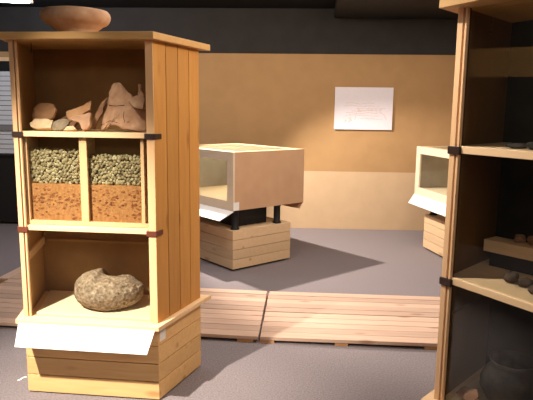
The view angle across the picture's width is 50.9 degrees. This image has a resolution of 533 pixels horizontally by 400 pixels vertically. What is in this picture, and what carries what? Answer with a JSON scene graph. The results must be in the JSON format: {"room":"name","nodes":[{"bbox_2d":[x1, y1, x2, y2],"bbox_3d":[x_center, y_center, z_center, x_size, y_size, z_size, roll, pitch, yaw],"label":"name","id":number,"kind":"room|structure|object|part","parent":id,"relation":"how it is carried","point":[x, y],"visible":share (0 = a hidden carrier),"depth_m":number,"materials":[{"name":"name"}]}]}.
{"room":"museum","nodes":[
{"label":"museum","id":0,"kind":"room"},
{"bbox_2d":[0,0,335,8],"bbox_3d":[-0.228,-1.829,2.697,8.140,0.100,10.300,1,9,0],"label":"ceiling","id":1,"kind":"structure","parent":0,"point":[316,4],"depth_m":7.12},
{"bbox_2d":[0,0,32,3],"bbox_3d":[-2.654,-2.157,5.732,0.520,0.260,0.100,-1,9,-8],"label":"ceiling lamp","id":2,"kind":"object","parent":1,"relation":"hanging from","point":[12,1],"visible":1,"depth_m":5.75,"materials":[{"name":"white plastic"}]},
{"bbox_2d":[0,222,442,399],"bbox_3d":[-0.264,1.163,3.172,8.140,0.100,10.300,1,9,0],"label":"floor","id":3,"kind":"structure","parent":0,"point":[321,260],"depth_m":3.80,"materials":[{"name":"carpet"}]},
{"bbox_2d":[0,153,18,221],"bbox_3d":[-3.452,-0.172,7.767,1.560,0.938,0.190,1,9,2],"label":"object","id":4,"kind":"structure","parent":3,"relation":"on","point":[8,189],"depth_m":7.71,"materials":[{"name":"black paint"}]},
{"bbox_2d":[0,267,21,282],"bbox_3d":[-1.778,0.673,5.667,1.294,0.048,1.146,2,9,6],"label":"boardwalk","id":5,"kind":"object","parent":3,"relation":"on","point":[15,274],"visible":0.05,"depth_m":5.25,"materials":[{"name":"brown wood"}]},
{"bbox_2d":[0,31,210,398],"bbox_3d":[-0.946,0.102,3.170,1.138,1.980,0.683,2,9,6],"label":"showcase","id":6,"kind":"object","parent":3,"relation":"on","point":[143,349],"visible":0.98,"depth_m":3.14,"materials":[{"name":"brown wood"}]},
{"bbox_3d":[-1.329,-0.090,3.020,0.024,1.493,0.033,2,9,6],"label":"post","id":7,"kind":"part","parent":6,"relation":"part of","materials":[{"name":"brown wood"}]},
{"bbox_2d":[30,118,53,130],"bbox_3d":[-1.214,-0.408,3.033,0.130,0.066,0.051,2,9,6],"label":"potsherd","id":8,"kind":"object","parent":6,"relation":"on","point":[45,124],"visible":0.99,"depth_m":3.02,"materials":[{"name":"ceramic"}]},
{"bbox_2d":[32,103,56,119],"bbox_3d":[-1.233,-0.487,3.138,0.138,0.112,0.071,2,9,5],"label":"potsherd","id":9,"kind":"object","parent":6,"relation":"on","point":[41,110],"visible":0.9,"depth_m":3.11,"materials":[{"name":"ceramic"}]},
{"bbox_2d":[52,119,69,130],"bbox_3d":[-1.109,-0.404,3.014,0.098,0.066,0.035,1,9,2],"label":"potsherd","id":10,"kind":"object","parent":6,"relation":"on","point":[60,124],"visible":1,"depth_m":3.01,"materials":[{"name":"grey ceramic"}]},
{"bbox_2d":[54,116,78,127],"bbox_3d":[-1.123,-0.446,3.172,0.154,0.090,0.069,2,9,6],"label":"potsherd","id":11,"kind":"object","parent":6,"relation":"on","point":[73,123],"visible":0.12,"depth_m":3.15,"materials":[{"name":"ceramic"}]},
{"bbox_2d":[64,126,76,130],"bbox_3d":[-1.047,-0.382,2.994,0.070,0.031,0.028,1,9,4],"label":"potsherd","id":12,"kind":"object","parent":6,"relation":"on","point":[68,128],"visible":0.99,"depth_m":2.99,"materials":[{"name":"ceramic"}]},
{"bbox_2d":[40,6,110,31],"bbox_3d":[-1.045,-0.961,3.075,0.370,0.146,0.369,-3,10,-23],"label":"bowl","id":13,"kind":"object","parent":6,"relation":"on","point":[60,18],"visible":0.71,"depth_m":2.95,"materials":[{"name":"ceramic"}]},
{"bbox_2d":[66,101,91,122],"bbox_3d":[-1.023,-0.482,3.065,0.137,0.120,0.058,1,9,1],"label":"potsherd","id":14,"kind":"object","parent":6,"relation":"on","point":[85,108],"visible":0.9,"depth_m":3.04,"materials":[{"name":"ceramic"}]},
{"bbox_2d":[68,112,91,130],"bbox_3d":[-1.005,-0.422,3.024,0.129,0.102,0.045,1,9,4],"label":"potsherd","id":15,"kind":"object","parent":6,"relation":"on","point":[85,121],"visible":1,"depth_m":3.00,"materials":[{"name":"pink ceramic"}]},
{"bbox_2d":[23,129,146,137],"bbox_3d":[-0.935,-0.374,3.140,0.962,0.027,0.432,2,9,6],"label":"shelf","id":16,"kind":"object","parent":6,"relation":"attached to","point":[92,133],"depth_m":2.94,"materials":[{"name":"brown wood"}]},
{"bbox_2d":[23,136,148,227],"bbox_3d":[-0.962,-0.106,3.075,0.688,0.474,0.161,2,9,6],"label":"display tray","id":17,"kind":"object","parent":6,"relation":"on","point":[87,146],"visible":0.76,"depth_m":3.04,"materials":[{"name":"brown wood"}]},
{"bbox_2d":[30,182,81,220],"bbox_3d":[-1.135,0.005,3.116,0.322,0.210,0.124,2,9,6],"label":"soil","id":18,"kind":"object","parent":17,"relation":"on","point":[50,201],"visible":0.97,"depth_m":3.06,"materials":[{"name":"orange soil"}]},
{"bbox_2d":[29,147,79,183],"bbox_3d":[-1.132,-0.189,3.086,0.323,0.200,0.124,2,9,6],"label":"gravel","id":19,"kind":"object","parent":18,"relation":"on","point":[47,165],"visible":0.84,"depth_m":3.04,"materials":[{"name":"beige gravel"}]},
{"bbox_3d":[-0.973,0.127,3.042,0.688,0.022,0.020,2,9,6],"label":"rail","id":20,"kind":"part","parent":17,"relation":"part of","materials":[{"name":"brown wood"}]},
{"bbox_2d":[89,183,141,222],"bbox_3d":[-0.803,0.014,3.081,0.320,0.211,0.124,2,9,6],"label":"soil","id":21,"kind":"object","parent":17,"relation":"on","point":[108,203],"visible":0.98,"depth_m":3.02,"materials":[{"name":"orange soil"}]},
{"bbox_2d":[88,153,140,185],"bbox_3d":[-0.803,-0.166,3.053,0.316,0.173,0.123,2,9,6],"label":"gravel","id":22,"kind":"object","parent":21,"relation":"on","point":[107,169],"visible":0.98,"depth_m":3.00,"materials":[{"name":"beige gravel"}]},
{"bbox_2d":[27,224,148,233],"bbox_3d":[-0.941,0.126,3.219,0.962,0.027,0.432,2,9,6],"label":"shelf","id":23,"kind":"object","parent":6,"relation":"attached to","point":[43,227],"depth_m":3.01,"materials":[{"name":"brown wood"}]},
{"bbox_3d":[-0.913,-0.146,3.405,0.991,1.493,0.018,2,9,6],"label":"panel","id":24,"kind":"part","parent":6,"relation":"part of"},
{"bbox_3d":[-0.951,0.618,3.308,0.876,0.012,0.385,2,9,6],"label":"board","id":25,"kind":"part","parent":6,"relation":"part of","materials":[{"name":"beige wood"}]},
{"bbox_2d":[91,97,108,128],"bbox_3d":[-0.911,-0.478,3.072,0.109,0.180,0.030,-1,9,-8],"label":"potsherd","id":26,"kind":"object","parent":6,"relation":"on","point":[100,111],"visible":0.98,"depth_m":3.06,"materials":[{"name":"ceramic"}]},
{"bbox_2d":[74,268,143,310],"bbox_3d":[-0.921,0.511,3.268,0.406,0.211,0.341,2,9,6],"label":"stone","id":27,"kind":"object","parent":6,"relation":"on","point":[96,289],"visible":1,"depth_m":3.15,"materials":[{"name":"stone"}]},
{"bbox_2d":[100,83,146,131],"bbox_3d":[-0.771,-0.500,3.022,0.286,0.262,0.081,1,9,2],"label":"potsherd","id":28,"kind":"object","parent":6,"relation":"on","point":[119,112],"visible":0.94,"depth_m":3.01,"materials":[{"name":"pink ceramic"}]},
{"bbox_2d":[129,84,144,108],"bbox_3d":[-0.690,-0.546,2.955,0.102,0.132,0.041,4,9,18],"label":"potsherd","id":29,"kind":"object","parent":6,"relation":"on","point":[138,101],"visible":1,"depth_m":2.94,"materials":[{"name":"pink ceramic"}]},
{"bbox_3d":[-0.600,-0.069,2.943,0.041,1.493,0.033,2,9,6],"label":"post","id":30,"kind":"part","parent":6,"relation":"part of","materials":[{"name":"brown wood"}]},
{"bbox_3d":[-0.500,-0.099,3.143,0.017,1.493,0.474,4,10,22],"label":"panel","id":31,"kind":"part","parent":6,"relation":"part of","materials":[{"name":"brown wood"}]},
{"bbox_2d":[0,279,267,341],"bbox_3d":[-1.216,0.861,4.529,2.436,0.048,1.004,2,9,6],"label":"boardwalk","id":32,"kind":"object","parent":3,"relation":"on","point":[229,313],"visible":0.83,"depth_m":4.39,"materials":[{"name":"brown wood"}]},
{"bbox_2d":[199,143,303,269],"bbox_3d":[-0.414,0.017,6.234,1.128,1.200,1.202,-7,12,-40],"label":"display case","id":33,"kind":"object","parent":3,"relation":"on","point":[238,182],"visible":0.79,"depth_m":5.83,"materials":[{"name":"brown wood"}]},
{"bbox_3d":[-0.348,-0.046,6.281,0.920,0.075,1.164,-7,12,-40],"label":"floor panel","id":34,"kind":"part","parent":33,"relation":"part of","materials":[{"name":"beige wood"}]},
{"bbox_3d":[-0.705,-0.253,5.941,0.022,0.582,1.200,-7,12,-40],"label":"frame","id":35,"kind":"part","parent":33,"relation":"part of","materials":[{"name":"brown wood"}]},
{"bbox_3d":[-0.317,0.195,5.633,0.092,0.198,0.092,-7,12,-40],"label":"leg","id":36,"kind":"part","parent":33,"relation":"part of","materials":[{"name":"black paint"}]},
{"bbox_2d":[199,144,286,150],"bbox_3d":[-0.343,-0.578,6.195,0.790,0.006,1.030,-7,12,-40],"label":"diffuser","id":37,"kind":"object","parent":33,"relation":"attached to","point":[223,147],"depth_m":6.17,"materials":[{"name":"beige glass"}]},
{"bbox_3d":[-0.343,-0.575,6.196,0.900,0.015,1.140,-7,12,-40],"label":"frame","id":38,"kind":"part","parent":33,"relation":"part of","materials":[{"name":"brown wood"}]},
{"bbox_3d":[0.043,-0.222,5.801,0.938,0.582,0.018,-7,12,-40],"label":"panel","id":39,"kind":"part","parent":33,"relation":"part of","materials":[{"name":"brown wood"}]},
{"bbox_3d":[0.111,0.144,5.989,0.092,0.198,0.092,-7,12,-40],"label":"leg","id":40,"kind":"part","parent":33,"relation":"part of","materials":[{"name":"black paint"}]},
{"bbox_2d":[260,291,439,349],"bbox_3d":[1.234,0.925,4.316,2.497,0.048,1.004,1,9,4],"label":"boardwalk","id":41,"kind":"object","parent":3,"relation":"on","point":[338,319],"visible":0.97,"depth_m":4.25,"materials":[{"name":"beige wood"}]},
{"bbox_2d":[408,146,448,256],"bbox_3d":[2.322,0.025,6.395,1.128,1.200,1.202,-1,9,-11],"label":"display case","id":42,"kind":"object","parent":3,"relation":"on","point":[432,162],"visible":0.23,"depth_m":6.61,"materials":[{"name":"brown wood"}]},
{"bbox_3d":[1.948,-0.274,6.277,0.022,0.582,1.200,-1,9,-11],"label":"frame","id":43,"kind":"part","parent":42,"relation":"part of","materials":[{"name":"brown wood"}]},
{"bbox_3d":[2.412,-0.561,6.318,0.900,0.015,1.140,-1,9,-11],"label":"frame","id":44,"kind":"part","parent":42,"relation":"part of","materials":[{"name":"brown wood"}]},
{"bbox_3d":[2.408,-0.032,6.403,0.920,0.075,1.164,-1,9,-11],"label":"floor panel","id":45,"kind":"part","parent":42,"relation":"part of","materials":[{"name":"beige wood"}]},
{"bbox_2d":[421,0,532,399],"bbox_3d":[1.033,0.303,1.957,0.683,2.013,1.173,-4,10,-30],"label":"showcase","id":46,"kind":"object","parent":3,"relation":"on","point":[490,183],"visible":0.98,"depth_m":2.29,"materials":[{"name":"brown wood"}]},
{"bbox_3d":[0.712,0.055,2.163,0.033,1.526,0.024,-4,10,-30],"label":"post","id":47,"kind":"part","parent":46,"relation":"part of","materials":[{"name":"brown wood"}]},
{"bbox_2d":[456,386,479,399],"bbox_3d":[0.808,0.776,2.239,0.049,0.054,0.097,-5,11,-33],"label":"potsherd","id":48,"kind":"object","parent":46,"relation":"on","point":[467,393],"visible":1,"depth_m":2.23,"materials":[{"name":"ceramic"}]},
{"bbox_3d":[1.071,0.839,2.074,0.385,0.012,0.876,-4,10,-30],"label":"board","id":49,"kind":"part","parent":46,"relation":"part of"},
{"bbox_2d":[452,258,532,311],"bbox_3d":[1.071,0.347,1.987,0.432,0.027,0.962,-4,10,-30],"label":"shelf","id":50,"kind":"object","parent":46,"relation":"attached to","point":[477,276],"depth_m":2.11,"materials":[{"name":"brown wood"}]},
{"bbox_2d":[461,142,532,159],"bbox_3d":[1.077,-0.154,1.907,0.432,0.027,0.962,-4,10,-30],"label":"shelf","id":51,"kind":"object","parent":46,"relation":"attached to","point":[496,149],"depth_m":2.00,"materials":[{"name":"brown wood"}]},
{"bbox_2d":[479,351,532,399],"bbox_3d":[0.959,0.715,2.200,0.221,0.188,0.224,-4,10,-30],"label":"cooking pot","id":52,"kind":"object","parent":46,"relation":"on","point":[508,375],"visible":1,"depth_m":2.14,"materials":[{"name":"grey ceramic"}]},
{"bbox_2d":[483,236,532,275],"bbox_3d":[1.113,0.250,2.151,0.090,0.112,0.560,-6,11,-37],"label":"display riser","id":53,"kind":"object","parent":46,"relation":"on","point":[505,253],"visible":1,"depth_m":2.26,"materials":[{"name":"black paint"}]},
{"bbox_2d":[514,234,526,242],"bbox_3d":[1.027,0.154,2.272,0.050,0.035,0.042,1,9,2],"label":"stone","id":54,"kind":"object","parent":53,"relation":"on","point":[520,238],"visible":1,"depth_m":2.26,"materials":[{"name":"stone"}]},
{"bbox_2d":[527,236,532,245],"bbox_3d":[1.060,0.160,2.220,0.044,0.040,0.050,1,9,4],"label":"stone","id":55,"kind":"object","parent":53,"relation":"on","point":[530,238],"visible":1,"depth_m":2.21,"materials":[{"name":"stone"}]},
{"bbox_3d":[1.271,0.078,2.059,0.018,1.526,0.991,-4,10,-30],"label":"panel","id":56,"kind":"part","parent":46,"relation":"part of","materials":[{"name":"glass"}]},
{"bbox_2d":[503,271,518,282],"bbox_3d":[0.919,0.289,2.104,0.056,0.044,0.051,4,10,19],"label":"stone","id":57,"kind":"object","parent":46,"relation":"on","point":[512,277],"visible":0.98,"depth_m":2.09,"materials":[{"name":"grey stone"}]},
{"bbox_2d":[505,143,527,148],"bbox_3d":[0.893,-0.193,1.988,0.092,0.020,0.067,9,12,42],"label":"potsherd","id":58,"kind":"object","parent":46,"relation":"on","point":[511,145],"visible":0.8,"depth_m":1.97,"materials":[{"name":"ceramic"}]},
{"bbox_2d":[517,277,532,287],"bbox_3d":[0.955,0.302,2.059,0.060,0.034,0.052,2,9,5],"label":"stone","id":59,"kind":"object","parent":46,"relation":"on","point":[525,282],"visible":0.92,"depth_m":2.04,"materials":[{"name":"stone"}]},
{"bbox_2d":[526,142,532,149],"bbox_3d":[0.930,-0.186,1.906,0.088,0.032,0.063,2,9,8],"label":"potsherd","id":60,"kind":"object","parent":46,"relation":"on","point":[529,145],"visible":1,"depth_m":1.90,"materials":[{"name":"grey ceramic"}]},
{"bbox_2d":[527,285,532,293],"bbox_3d":[0.948,0.316,1.979,0.056,0.032,0.065,6,11,32],"label":"stone","id":61,"kind":"object","parent":46,"relation":"on","point":[529,288],"visible":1,"depth_m":1.97,"materials":[{"name":"grey stone"}]},
{"bbox_2d":[0,7,457,230],"bbox_3d":[-0.234,-1.081,7.641,7.907,2.930,0.120,1,9,2],"label":"wall","id":62,"kind":"structure","parent":0,"point":[268,76],"depth_m":7.49,"materials":[{"name":"beige paint"}]},
{"bbox_2d":[0,57,8,60],"bbox_3d":[-3.428,-1.904,7.574,1.500,0.050,0.031,1,9,2],"label":"trim","id":63,"kind":"structure","parent":62,"relation":"attached to","point":[1,58],"depth_m":7.56,"materials":[{"name":"brown wood"}]},
{"bbox_2d":[0,61,13,152],"bbox_3d":[-3.436,-1.263,7.652,1.520,1.250,0.076,1,9,2],"label":"roller shutter","id":64,"kind":"object","parent":62,"relation":"attached to","point":[6,121],"visible":0.02,"depth_m":7.66,"materials":[{"name":"white metal"}]},
{"bbox_3d":[-3.440,-0.987,7.688,1.440,0.077,0.050,1,9,2],"label":"lock rail","id":65,"kind":"part","parent":64,"relation":"part of","materials":[{"name":"grey metal"}]},
{"bbox_2d":[334,87,393,129],"bbox_3d":[1.296,-1.220,7.477,0.770,0.558,0.025,1,9,2],"label":"picture","id":66,"kind":"object","parent":62,"relation":"attached to","point":[356,108],"visible":1,"depth_m":7.47},
{"bbox_2d":[334,0,457,18],"bbox_3d":[2.178,-2.262,6.345,2.899,0.128,1.849,1,9,0],"label":"beam","id":67,"kind":"structure","parent":62,"relation":"attached to","point":[406,9],"depth_m":6.64,"materials":[{"name":"black paint"}]}
]}

